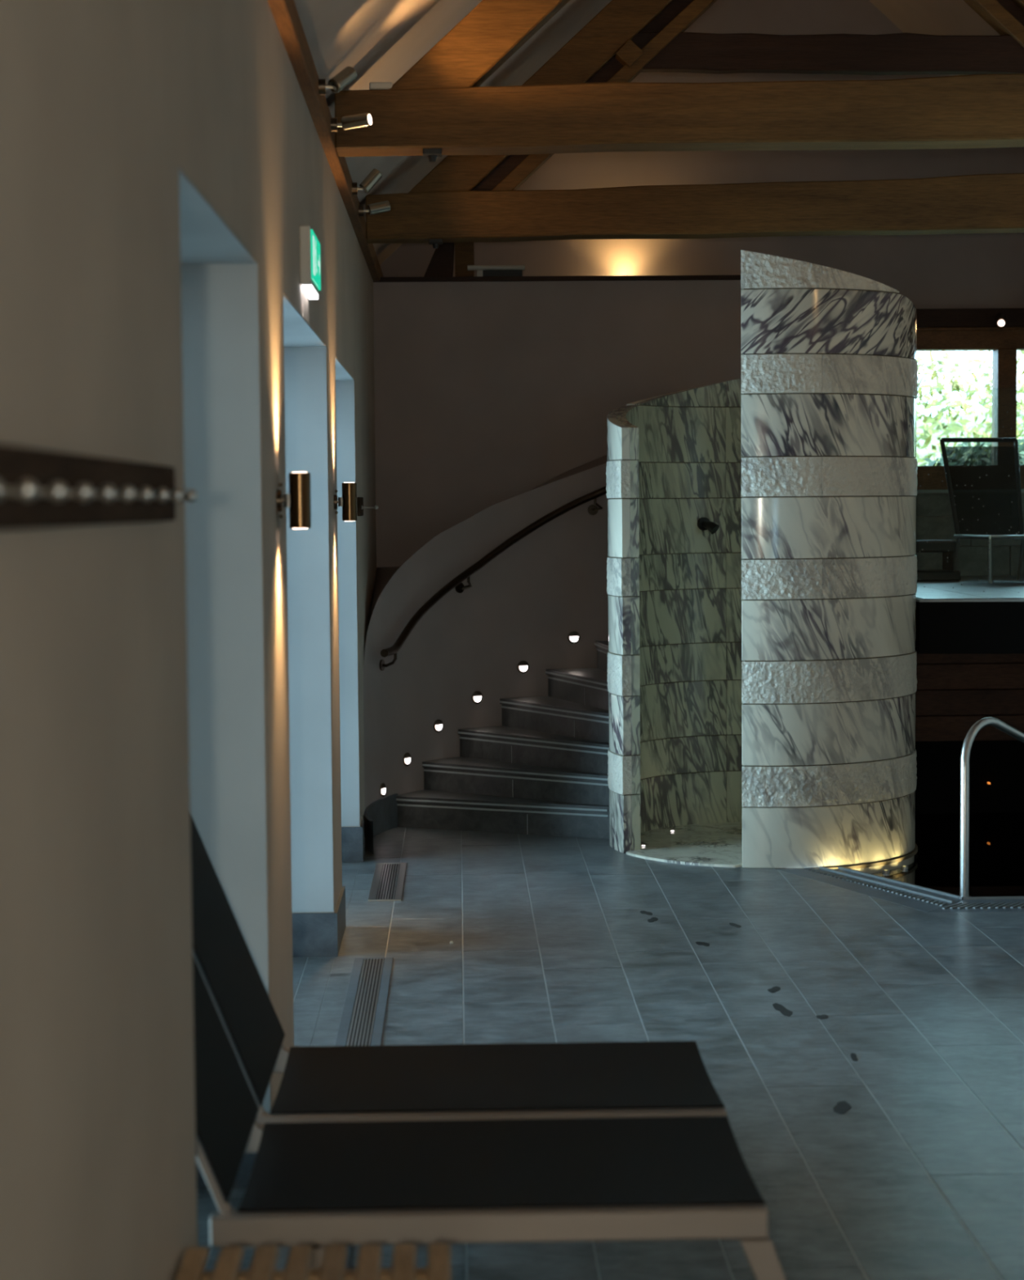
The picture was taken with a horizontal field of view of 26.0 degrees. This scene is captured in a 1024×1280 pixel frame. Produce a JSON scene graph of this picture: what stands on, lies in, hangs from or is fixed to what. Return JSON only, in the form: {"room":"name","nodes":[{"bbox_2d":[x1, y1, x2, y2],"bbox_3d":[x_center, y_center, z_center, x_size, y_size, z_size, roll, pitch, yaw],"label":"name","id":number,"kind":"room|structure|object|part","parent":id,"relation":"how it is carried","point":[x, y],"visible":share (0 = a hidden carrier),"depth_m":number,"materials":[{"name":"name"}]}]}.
{"room":"indoor pool spa","nodes":[
{"label":"indoor pool spa","id":0,"kind":"room"},
{"bbox_2d":[0,0,376,1279],"bbox_3d":[-0.890,-0.266,6.526,0.500,3.350,15.500,-1,3,-1],"label":"wall","id":1,"kind":"structure","parent":0,"point":[103,103],"depth_m":3.15,"materials":[{"name":"paint"}]},
{"bbox_2d":[0,444,196,529],"bbox_3d":[-0.509,-0.157,2.278,0.056,0.088,2.790,-1,3,-1],"label":"hook rail","id":2,"kind":"object","parent":1,"relation":"attached to","point":[39,488],"visible":1,"depth_m":2.71,"materials":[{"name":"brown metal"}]},
{"bbox_2d":[178,167,270,1114],"bbox_3d":[-0.832,0.272,4.711,0.478,2.296,1.552,-1,3,-1],"label":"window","id":3,"kind":"structure","parent":1,"relation":"in","point":[219,276],"depth_m":5.46,"materials":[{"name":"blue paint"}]},
{"bbox_2d":[195,820,364,1188],"bbox_3d":[-0.783,1.330,4.857,0.422,0.165,11.970,-1,3,-1],"label":"baseboard","id":4,"kind":"structure","parent":1,"relation":"attached to","point":[313,934],"depth_m":8.38,"materials":[{"name":"stone"}]},
{"bbox_2d":[276,471,311,528],"bbox_3d":[-0.582,-0.372,5.926,0.089,0.151,0.060,-1,3,-1],"label":"wall sconce","id":5,"kind":"object","parent":1,"relation":"attached to","point":[298,500],"visible":1,"depth_m":5.90,"materials":[{"name":"brown metal"}]},
{"bbox_3d":[-0.604,-0.372,5.925,0.026,0.036,0.020,-1,3,-1],"label":"arm","id":6,"kind":"part","parent":5,"relation":"part of","materials":[{"name":"silver metal"}]},
{"bbox_2d":[283,294,333,911],"bbox_3d":[-0.895,0.115,7.286,0.478,2.296,2.072,-1,3,-1],"label":"window","id":7,"kind":"structure","parent":1,"relation":"in","point":[304,352],"depth_m":8.31,"materials":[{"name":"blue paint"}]},
{"bbox_2d":[298,225,320,299],"bbox_3d":[-0.642,-1.197,7.072,0.041,0.193,0.430,-1,3,-1],"label":"exit sign","id":8,"kind":"object","parent":1,"relation":"attached to","point":[309,245],"visible":1,"depth_m":6.87,"materials":[{"name":"green plastic"}]},
{"bbox_2d":[302,284,318,299],"bbox_3d":[-0.642,-1.107,7.062,0.030,0.014,0.340,-1,3,-1],"label":"diffuser","id":9,"kind":"object","parent":8,"relation":"attached to","point":[311,291],"depth_m":7.03,"materials":[{"name":"white plastic"}]},
{"bbox_3d":[-0.625,-1.209,7.071,0.006,0.150,0.400,-1,3,-1],"label":"green panel","id":10,"kind":"part","parent":8,"relation":"part of","materials":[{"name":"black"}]},
{"bbox_2d":[267,0,382,280],"bbox_3d":[-0.678,-1.738,6.291,0.142,0.088,15.200,-1,3,-1],"label":"wooden beam","id":11,"kind":"structure","parent":1,"relation":"attached to","point":[285,13],"depth_m":7.41,"materials":[{"name":"brown wood"}]},
{"bbox_2d":[318,66,356,94],"bbox_3d":[-0.571,-1.831,7.255,0.144,0.100,0.074,-2,4,-28],"label":"spotlight","id":12,"kind":"object","parent":1,"relation":"attached to","point":[345,77],"visible":1,"depth_m":7.24,"materials":[{"name":"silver metal"}]},
{"bbox_3d":[-0.587,-1.806,7.241,0.046,0.024,0.024,-1,3,-1],"label":"arm","id":13,"kind":"part","parent":12,"relation":"part of","materials":[{"name":"silver metal"}]},
{"bbox_2d":[333,482,356,521],"bbox_3d":[-0.649,-0.539,8.650,0.089,0.151,0.060,-1,3,-1],"label":"wall sconce","id":14,"kind":"object","parent":1,"relation":"attached to","point":[348,501],"visible":1,"depth_m":8.63,"materials":[{"name":"brown metal"}]},
{"bbox_3d":[-0.671,-0.538,8.649,0.026,0.036,0.020,-1,3,-1],"label":"arm","id":15,"kind":"part","parent":14,"relation":"part of","materials":[{"name":"silver metal"}]},
{"bbox_2d":[334,356,359,826],"bbox_3d":[-0.956,-0.034,9.725,0.478,2.296,1.662,-1,3,-1],"label":"window","id":16,"kind":"structure","parent":1,"relation":"in","point":[344,382],"depth_m":10.55,"materials":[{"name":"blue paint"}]},
{"bbox_2d":[330,112,372,132],"bbox_3d":[-0.577,-1.849,7.933,0.150,0.065,0.061,0,4,8],"label":"spotlight","id":17,"kind":"object","parent":1,"relation":"attached to","point":[361,120],"visible":1,"depth_m":7.91,"materials":[{"name":"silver metal"}]},
{"bbox_2d":[351,168,382,195],"bbox_3d":[-0.624,-1.971,9.541,0.134,0.112,0.060,-1,4,-10],"label":"spotlight","id":18,"kind":"object","parent":1,"relation":"attached to","point":[372,178],"visible":1,"depth_m":9.52,"materials":[{"name":"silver metal"}]},
{"bbox_2d":[356,497,377,515],"bbox_3d":[-0.699,-0.651,10.822,0.096,0.092,0.390,-1,3,-1],"label":"hook rail","id":19,"kind":"object","parent":1,"relation":"attached to","point":[360,507],"visible":1,"depth_m":10.75,"materials":[{"name":"silver metal"}]},
{"bbox_2d":[358,200,391,216],"bbox_3d":[-0.632,-1.982,10.193,0.150,0.075,0.060,-1,4,-10],"label":"spotlight","id":20,"kind":"object","parent":1,"relation":"attached to","point":[381,206],"visible":1,"depth_m":10.18,"materials":[{"name":"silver metal"}]},
{"bbox_2d":[364,793,397,853],"bbox_3d":[-0.689,0.930,11.291,0.099,0.177,0.945,0,4,5],"label":"baseboard","id":21,"kind":"structure","parent":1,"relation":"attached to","point":[381,815],"depth_m":11.53,"materials":[{"name":"stone"}]},
{"bbox_2d":[293,0,611,264],"bbox_3d":[0.253,-2.846,6.297,3.025,3.033,15.900,-1,3,-1],"label":"ceiling","id":22,"kind":"structure","parent":0,"point":[381,40],"depth_m":8.57,"materials":[{"name":"paint"}]},
{"bbox_2d":[334,0,1023,156],"bbox_3d":[1.718,-2.955,8.280,4.766,2.227,0.200,-1,3,-1],"label":"roof truss","id":23,"kind":"object","parent":22,"relation":"attached to","point":[440,102],"visible":0.97,"depth_m":8.21,"materials":[{"name":"brown wood"}]},
{"bbox_2d":[368,82,392,89],"bbox_3d":[-0.486,-2.051,8.231,0.085,0.026,0.060,-1,3,-1],"label":"junction box","id":24,"kind":"object","parent":23,"relation":"on","point":[372,86],"visible":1,"depth_m":8.20,"materials":[{"name":"grey plastic"}]},
{"bbox_2d":[422,148,441,162],"bbox_3d":[-0.297,-1.806,8.271,0.070,0.044,0.080,-1,3,-1],"label":"ceiling sensor","id":25,"kind":"object","parent":23,"relation":"attached to","point":[432,154],"visible":1,"depth_m":8.23,"materials":[{"name":"black plastic"}]},
{"bbox_3d":[-0.297,-1.817,8.270,0.070,0.022,0.080,-1,3,-1],"label":"mounting plate","id":26,"kind":"part","parent":25,"relation":"part of","materials":[{"name":"black plastic"}]},
{"bbox_2d":[365,0,1023,243],"bbox_3d":[1.649,-3.126,11.074,4.766,2.225,0.200,-1,3,-1],"label":"roof truss","id":27,"kind":"object","parent":22,"relation":"attached to","point":[464,198],"visible":1,"depth_m":11.03,"materials":[{"name":"brown wood"}]},
{"bbox_2d":[428,239,442,248],"bbox_3d":[-0.381,-1.976,11.064,0.070,0.044,0.080,-1,3,-1],"label":"ceiling sensor","id":28,"kind":"object","parent":27,"relation":"attached to","point":[435,242],"visible":1,"depth_m":11.03,"materials":[{"name":"black plastic"}]},
{"bbox_3d":[-0.381,-1.987,11.064,0.070,0.022,0.080,-1,3,-1],"label":"mounting plate","id":29,"kind":"part","parent":28,"relation":"part of","materials":[{"name":"black plastic"}]},
{"bbox_3d":[0.708,-2.948,11.062,1.885,1.824,0.140,-1,3,-1],"label":"rail","id":30,"kind":"part","parent":27,"relation":"part of","materials":[{"name":"brown wood"}]},
{"bbox_3d":[2.592,-2.966,11.107,1.885,1.824,0.140,-1,3,-1],"label":"rail","id":31,"kind":"part","parent":27,"relation":"part of","materials":[{"name":"brown wood"}]},
{"bbox_2d":[363,454,608,843],"bbox_3d":[0.619,-0.246,12.130,2.786,2.400,2.028,-1,3,-1],"label":"wall","id":32,"kind":"structure","parent":0,"point":[524,604],"depth_m":12.25,"materials":[{"name":"paint"}]},
{"bbox_2d":[379,782,385,796],"bbox_3d":[-0.673,0.783,11.588,0.012,0.072,0.072,1,4,17],"label":"step light","id":33,"kind":"object","parent":32,"relation":"attached to","point":[382,788],"visible":1,"depth_m":11.58,"materials":[{"name":"silver metal"}]},
{"bbox_2d":[402,752,410,766],"bbox_3d":[-0.559,0.638,11.847,0.012,0.072,0.072,1,4,29],"label":"step light","id":34,"kind":"object","parent":32,"relation":"attached to","point":[406,757],"visible":1,"depth_m":11.84,"materials":[{"name":"silver metal"}]},
{"bbox_2d":[433,719,443,732],"bbox_3d":[-0.400,0.468,12.065,0.012,0.072,0.072,3,5,41],"label":"step light","id":35,"kind":"object","parent":32,"relation":"attached to","point":[437,725],"visible":1,"depth_m":12.06,"materials":[{"name":"silver metal"}]},
{"bbox_2d":[471,690,482,703],"bbox_3d":[-0.192,0.318,12.252,0.072,0.072,0.012,-3,4,-37],"label":"step light","id":36,"kind":"object","parent":32,"relation":"attached to","point":[477,696],"visible":1,"depth_m":12.25,"materials":[{"name":"silver metal"}]},
{"bbox_2d":[379,485,606,671],"bbox_3d":[0.167,-0.502,12.038,2.149,1.249,0.586,-2,4,-26],"label":"stair handrail","id":37,"kind":"object","parent":32,"relation":"attached to","point":[593,509],"visible":0.71,"depth_m":12.13,"materials":[{"name":"brown metal"}]},
{"bbox_2d":[516,660,528,673],"bbox_3d":[0.062,0.151,12.395,0.072,0.072,0.012,-2,4,-25],"label":"step light","id":38,"kind":"object","parent":32,"relation":"attached to","point":[522,667],"visible":1,"depth_m":12.39,"materials":[{"name":"silver metal"}]},
{"bbox_2d":[567,631,580,644],"bbox_3d":[0.349,-0.014,12.481,0.072,0.072,0.012,-1,4,-12],"label":"step light","id":39,"kind":"object","parent":32,"relation":"attached to","point":[573,637],"visible":1,"depth_m":12.48,"materials":[{"name":"silver metal"}]},
{"bbox_2d":[373,280,742,567],"bbox_3d":[0.403,-0.635,13.559,2.430,3.006,0.882,-1,3,-1],"label":"wall","id":40,"kind":"structure","parent":0,"point":[486,393],"depth_m":13.06,"materials":[{"name":"paint"}]},
{"bbox_2d":[423,242,453,276],"bbox_3d":[-0.455,-2.293,13.438,0.218,0.332,0.080,-1,3,-1],"label":"brace","id":41,"kind":"object","parent":40,"relation":"on","point":[441,264],"visible":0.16,"depth_m":13.40,"materials":[{"name":"brown wood"}]},
{"bbox_2d":[454,242,474,276],"bbox_3d":[-0.289,-2.335,13.440,0.115,0.414,0.120,-1,3,-1],"label":"timber post","id":42,"kind":"object","parent":40,"relation":"on","point":[464,251],"visible":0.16,"depth_m":13.38,"materials":[{"name":"brown wood"}]},
{"bbox_2d":[467,265,524,276],"bbox_3d":[-0.094,-2.186,13.198,0.340,0.086,0.050,-1,3,-1],"label":"light","id":43,"kind":"object","parent":40,"relation":"on","point":[482,270],"visible":0.74,"depth_m":13.18,"materials":[{"name":"grey plastic"}]},
{"bbox_2d":[467,265,524,270],"bbox_3d":[-0.094,-2.213,13.191,0.340,0.030,0.030,-1,3,-1],"label":"diffuser","id":44,"kind":"object","parent":43,"relation":"attached to","point":[469,267],"depth_m":13.18,"materials":[{"name":"grey plastic"}]},
{"bbox_2d":[373,275,740,282],"bbox_3d":[0.415,-2.125,13.070,2.460,0.028,0.115,-1,3,-1],"label":"trim","id":45,"kind":"structure","parent":40,"relation":"on","point":[650,277],"depth_m":13.01,"materials":[{"name":"brown wood"}]},
{"bbox_2d":[196,826,1023,1279],"bbox_3d":[1.556,1.890,6.567,5.350,1.200,15.200,-1,3,-1],"label":"floor","id":46,"kind":"structure","parent":0,"point":[922,1178],"depth_m":7.40,"materials":[{"name":"grey tile"}]},
{"bbox_2d":[174,1243,450,1279],"bbox_3d":[-0.319,1.266,3.507,0.448,0.450,0.540,-1,3,-1],"label":"wooden bench","id":47,"kind":"object","parent":46,"relation":"on","point":[193,1262],"visible":1,"depth_m":3.67,"materials":[{"name":"brown wood"}]},
{"bbox_3d":[-0.326,1.068,3.685,0.435,0.034,0.040,-1,3,-1],"label":"cross rail","id":48,"kind":"part","parent":47,"relation":"part of","materials":[{"name":"brown wood"}]},
{"bbox_2d":[284,957,392,1270],"bbox_3d":[-0.467,1.323,6.235,0.144,0.004,4.205,-1,3,-1],"label":"floor vent","id":49,"kind":"object","parent":46,"relation":"in","point":[362,1016],"visible":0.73,"depth_m":7.55,"materials":[{"name":"grey metal"}]},
{"bbox_2d":[367,862,406,901],"bbox_3d":[-0.561,1.091,10.047,0.144,0.004,0.995,-1,3,-1],"label":"floor vent","id":50,"kind":"object","parent":46,"relation":"in","point":[388,879],"visible":1,"depth_m":10.00,"materials":[{"name":"grey metal"}]},
{"bbox_2d":[190,813,727,1122],"bbox_3d":[-0.128,0.849,5.044,1.414,1.091,0.635,-1,3,-1],"label":"sun lounger","id":51,"kind":"object","parent":46,"relation":"on","point":[669,1078],"visible":0.48,"depth_m":5.02,"materials":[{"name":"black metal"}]},
{"bbox_3d":[-0.688,0.662,5.019,0.297,0.704,0.580,-1,3,-1],"label":"backrest frame","id":52,"kind":"part","parent":51,"relation":"part of","materials":[{"name":"silver metal"}]},
{"bbox_3d":[-0.068,1.006,5.354,1.030,0.056,0.038,-1,3,-1],"label":"rail","id":53,"kind":"part","parent":51,"relation":"part of","materials":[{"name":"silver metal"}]},
{"bbox_3d":[-0.053,1.042,4.760,1.030,0.056,0.038,-1,3,-1],"label":"rail","id":54,"kind":"part","parent":51,"relation":"part of","materials":[{"name":"silver metal"}]},
{"bbox_2d":[192,955,786,1279],"bbox_3d":[-0.116,0.889,4.386,1.414,1.091,0.635,-1,3,-1],"label":"sun lounger","id":55,"kind":"object","parent":46,"relation":"on","point":[316,1184],"visible":0.73,"depth_m":4.28,"materials":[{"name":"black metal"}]},
{"bbox_3d":[-0.676,0.702,4.360,0.297,0.704,0.580,-1,3,-1],"label":"backrest frame","id":56,"kind":"part","parent":55,"relation":"part of","materials":[{"name":"silver metal"}]},
{"bbox_3d":[-0.385,1.285,4.105,0.101,0.340,0.040,-1,3,-1],"label":"leg","id":57,"kind":"part","parent":55,"relation":"part of","materials":[{"name":"beige wood"}]},
{"bbox_3d":[-0.056,1.046,4.695,1.030,0.056,0.038,-1,3,-1],"label":"rail","id":58,"kind":"part","parent":55,"relation":"part of","materials":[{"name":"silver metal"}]},
{"bbox_3d":[-0.041,1.082,4.101,1.030,0.056,0.038,-1,3,-1],"label":"rail","id":59,"kind":"part","parent":55,"relation":"part of","materials":[{"name":"silver metal"}]},
{"bbox_3d":[0.511,1.276,4.127,0.180,0.340,0.040,-1,3,-1],"label":"leg","id":60,"kind":"part","parent":55,"relation":"part of","materials":[{"name":"beige wood"}]},
{"bbox_2d":[395,640,608,839],"bbox_3d":[0.484,0.280,11.950,2.144,1.395,1.248,-3,4,-32],"label":"curved staircase","id":61,"kind":"structure","parent":46,"relation":"on","point":[543,771],"depth_m":11.65,"materials":[{"name":"tile"}]},
{"bbox_2d":[640,910,652,915],"bbox_3d":[0.559,1.134,9.217,0.043,0.001,0.110,-2,4,-20],"label":"wet mark","id":62,"kind":"object","parent":46,"relation":"on","point":[642,911],"visible":1,"depth_m":9.22,"materials":[{"name":"grey liquid"}]},
{"bbox_2d":[647,917,657,922],"bbox_3d":[0.575,1.143,9.066,0.040,0.001,0.111,1,4,24],"label":"wet mark","id":63,"kind":"object","parent":46,"relation":"on","point":[652,919],"visible":1,"depth_m":9.07,"materials":[{"name":"grey liquid"}]},
{"bbox_2d":[695,941,709,946],"bbox_3d":[0.737,1.173,8.559,0.052,0.001,0.098,-1,3,-1],"label":"wet mark","id":64,"kind":"object","parent":46,"relation":"on","point":[698,943],"visible":1,"depth_m":8.56,"materials":[{"name":"grey liquid"}]},
{"bbox_2d":[728,922,741,927],"bbox_3d":[0.898,1.149,8.937,0.034,0.001,0.104,-2,4,-24],"label":"wet mark","id":65,"kind":"object","parent":46,"relation":"on","point":[730,923],"visible":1,"depth_m":8.93,"materials":[{"name":"grey liquid"}]},
{"bbox_2d":[605,249,917,873],"bbox_3d":[1.240,0.090,11.023,1.534,3.855,1.522,1,4,22],"label":"shower enclosure","id":66,"kind":"structure","parent":46,"relation":"on","point":[762,680],"depth_m":10.42,"materials":[{"name":"white stone"}]},
{"bbox_2d":[697,517,719,533],"bbox_3d":[1.026,-0.596,11.567,0.070,0.088,0.115,-4,5,-42],"label":"shower valve","id":67,"kind":"object","parent":66,"relation":"attached to","point":[703,523],"visible":1,"depth_m":11.56,"materials":[{"name":"black metal"}]},
{"bbox_3d":[1.002,-0.607,11.592,0.068,0.068,0.020,-2,4,-20],"label":"wall plate","id":68,"kind":"part","parent":67,"relation":"part of","materials":[{"name":"black plastic"}]},
{"bbox_2d":[767,986,780,993],"bbox_3d":[0.916,1.221,7.749,0.042,0.001,0.108,1,4,29],"label":"wet mark","id":69,"kind":"object","parent":46,"relation":"on","point":[775,988],"visible":1,"depth_m":7.75,"materials":[{"name":"grey liquid"}]},
{"bbox_2d":[772,1003,792,1016],"bbox_3d":[0.907,1.240,7.442,0.044,0.001,0.202,-1,4,-12],"label":"wet mark","id":70,"kind":"object","parent":46,"relation":"on","point":[783,1010],"visible":1,"depth_m":7.44,"materials":[{"name":"grey liquid"}]},
{"bbox_2d":[816,1014,828,1018],"bbox_3d":[1.026,1.246,7.334,0.041,0.001,0.064,-1,3,-1],"label":"wet mark","id":71,"kind":"object","parent":46,"relation":"on","point":[822,1016],"visible":1,"depth_m":7.33,"materials":[{"name":"grey liquid"}]},
{"bbox_2d":[833,1101,851,1113],"bbox_3d":[0.930,1.313,6.237,0.048,0.001,0.133,1,4,20],"label":"wet mark","id":72,"kind":"object","parent":46,"relation":"on","point":[842,1107],"visible":1,"depth_m":6.23,"materials":[{"name":"grey liquid"}]},
{"bbox_2d":[850,1053,857,1061],"bbox_3d":[1.048,1.278,6.798,0.019,0.001,0.104,0,4,3],"label":"wet mark","id":73,"kind":"object","parent":46,"relation":"on","point":[853,1056],"visible":1,"depth_m":6.79,"materials":[{"name":"grey liquid"}]},
{"bbox_2d":[775,866,1023,912],"bbox_3d":[2.687,1.094,9.764,2.899,0.040,1.160,-1,3,-1],"label":"pool coping","id":74,"kind":"object","parent":46,"relation":"on","point":[923,899],"visible":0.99,"depth_m":9.60,"materials":[{"name":"stone"}]},
{"bbox_2d":[959,716,1023,897],"bbox_3d":[2.323,0.786,9.816,1.077,0.944,0.083,-4,5,-41],"label":"pool handrail","id":75,"kind":"object","parent":74,"relation":"attached to","point":[980,724],"visible":1,"depth_m":9.48,"materials":[{"name":"silver metal"}]},
{"bbox_2d":[871,813,1023,896],"bbox_3d":[2.815,1.062,10.967,2.605,0.005,2.980,-1,3,-1],"label":"pool water","id":76,"kind":"object","parent":46,"relation":"in","point":[996,841],"visible":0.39,"depth_m":10.98,"materials":[{"name":"black liquid"}]},
{"bbox_2d":[881,869,889,873],"bbox_3d":[1.764,1.093,10.469,0.036,0.016,0.036,-1,3,-1],"label":"uplight","id":77,"kind":"object","parent":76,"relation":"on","point":[884,871],"visible":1,"depth_m":10.46,"materials":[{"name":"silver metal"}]},
{"bbox_2d":[900,865,907,869],"bbox_3d":[1.871,1.085,10.579,0.036,0.016,0.036,-1,3,-1],"label":"uplight","id":78,"kind":"object","parent":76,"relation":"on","point":[903,867],"visible":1,"depth_m":10.57,"materials":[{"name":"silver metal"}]},
{"bbox_2d":[379,0,1023,576],"bbox_3d":[1.591,-1.503,14.118,5.850,7.051,0.320,-1,3,-1],"label":"wall","id":79,"kind":"structure","parent":0,"point":[956,270],"depth_m":13.91,"materials":[{"name":"paint"}]},
{"bbox_2d":[915,307,1023,493],"bbox_3d":[3.009,-1.509,14.027,2.020,1.150,0.210,-1,3,-1],"label":"window","id":80,"kind":"structure","parent":79,"relation":"in","point":[937,329],"depth_m":13.96,"materials":[{"name":"brown wood"}]},
{"bbox_3d":[3.013,-0.945,14.067,2.020,0.020,0.200,-1,3,-1],"label":"sill","id":81,"kind":"part","parent":80,"relation":"part of","materials":[{"name":"grey"}]},
{"bbox_3d":[3.007,-1.954,13.940,2.020,0.020,0.030,-1,3,-1],"label":"lintel moulding","id":82,"kind":"part","parent":80,"relation":"part of","materials":[{"name":"brown wood"}]},
{"bbox_2d":[995,312,1006,327],"bbox_3d":[3.052,-1.994,13.836,0.060,0.094,0.140,0,4,13],"label":"spotlight","id":83,"kind":"object","parent":80,"relation":"attached to","point":[1001,318],"visible":1,"depth_m":13.79,"materials":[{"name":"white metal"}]},
{"bbox_2d":[868,0,999,75],"bbox_3d":[3.227,-2.921,6.365,2.925,2.941,15.900,-1,3,-1],"label":"ceiling","id":84,"kind":"structure","parent":0,"point":[931,17],"depth_m":13.20,"materials":[{"name":"paint"}]},
{"bbox_2d":[915,662,1023,814],"bbox_3d":[2.869,0.363,12.472,2.410,1.305,0.095,-1,3,-1],"label":"wall","id":85,"kind":"structure","parent":0,"point":[1000,763],"depth_m":12.44,"materials":[{"name":"black wood"}]},
{"bbox_2d":[915,653,1023,741],"bbox_3d":[3.030,0.271,12.398,2.090,0.576,0.030,-1,3,-1],"label":"wood panelling","id":86,"kind":"object","parent":85,"relation":"attached to","point":[1001,686],"depth_m":12.37,"materials":[{"name":"brown wood"}]},
{"bbox_2d":[915,575,1023,601],"bbox_3d":[2.865,-0.296,12.379,2.410,0.016,3.400,-1,3,-1],"label":"floor","id":87,"kind":"structure","parent":0,"point":[967,588],"depth_m":11.80,"materials":[{"name":"grey tile"}]},
{"bbox_2d":[915,539,960,581],"bbox_3d":[2.471,-0.478,13.310,0.390,0.240,0.260,-1,3,-1],"label":"chair","id":88,"kind":"object","parent":87,"relation":"on","point":[947,547],"visible":0.55,"depth_m":13.19,"materials":[{"name":"black plastic"}]},
{"bbox_2d":[915,539,955,552],"bbox_3d":[2.475,-0.563,13.305,0.340,0.070,0.240,-1,3,-1],"label":"cushion","id":89,"kind":"object","parent":88,"relation":"on","point":[927,545],"depth_m":13.19,"materials":[{"name":"black fabric"}]},
{"bbox_3d":[2.616,-0.474,13.314,0.024,0.110,0.200,-1,3,-1],"label":"leg","id":90,"kind":"part","parent":88,"relation":"part of","materials":[{"name":"brown wood"}]},
{"bbox_2d":[915,601,1023,653],"bbox_3d":[3.049,-0.066,10.813,2.135,0.252,0.163,0,4,3],"label":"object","id":91,"kind":"structure","parent":87,"relation":"attached to","point":[941,627],"depth_m":10.80,"materials":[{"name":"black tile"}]},
{"bbox_2d":[939,437,1023,583],"bbox_3d":[2.877,-0.771,13.048,0.498,0.858,0.716,-1,4,-10],"label":"recliner","id":92,"kind":"object","parent":87,"relation":"on","point":[984,486],"visible":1,"depth_m":13.28,"materials":[{"name":"black fabric"}]},
{"bbox_3d":[2.640,-0.484,13.219,0.022,0.268,0.121,-1,4,-13],"label":"leg","id":93,"kind":"part","parent":92,"relation":"part of","materials":[{"name":"silver metal"}]},
{"bbox_3d":[2.830,-0.915,13.290,0.498,0.598,0.207,-1,4,-10],"label":"backrest frame","id":94,"kind":"part","parent":92,"relation":"part of","materials":[{"name":"black plastic"}]},
{"bbox_3d":[2.894,-0.606,12.972,0.444,0.024,0.542,-1,4,-10],"label":"seat frame","id":95,"kind":"part","parent":92,"relation":"part of","materials":[{"name":"silver metal"}]},
{"bbox_3d":[2.736,-0.453,12.699,0.022,0.262,0.043,0,4,4],"label":"leg","id":96,"kind":"part","parent":92,"relation":"part of","materials":[{"name":"silver metal"}]},
{"bbox_3d":[3.049,-0.492,13.294,0.022,0.268,0.121,-1,4,-8],"label":"leg","id":97,"kind":"part","parent":92,"relation":"part of","materials":[{"name":"silver metal"}]},
{"label":"outside","id":98,"kind":"structure","parent":0,"visible":0},
{"bbox_2d":[915,408,1023,466],"bbox_3d":[5.341,-2.029,26.666,32.000,2.706,24.000,-1,3,-1],"label":"ground","id":99,"kind":"structure","parent":98,"point":[922,452],"depth_m":33.50,"materials":[{"name":"green plant"}]},
{"bbox_2d":[915,357,1023,466],"bbox_3d":[3.330,-1.356,18.539,6.372,2.087,1.737,-1,3,-1],"label":"foliage","id":100,"kind":"object","parent":99,"relation":"on","point":[955,427],"visible":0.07,"depth_m":18.35,"materials":[{"name":"green plant"}]},
{"bbox_2d":[915,350,1023,459],"bbox_3d":[4.291,-2.806,20.497,5.152,3.011,2.036,-1,3,-1],"label":"tree","id":101,"kind":"object","parent":99,"relation":"on","point":[940,362],"depth_m":20.50,"materials":[{"name":"green plant"}]},
{"bbox_2d":[922,436,1023,466],"bbox_3d":[3.510,-0.933,15.960,1.524,1.097,0.871,-1,3,-1],"label":"shrub","id":102,"kind":"object","parent":99,"relation":"on","point":[940,463],"visible":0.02,"depth_m":15.87,"materials":[{"name":"green plant"}]}
]}

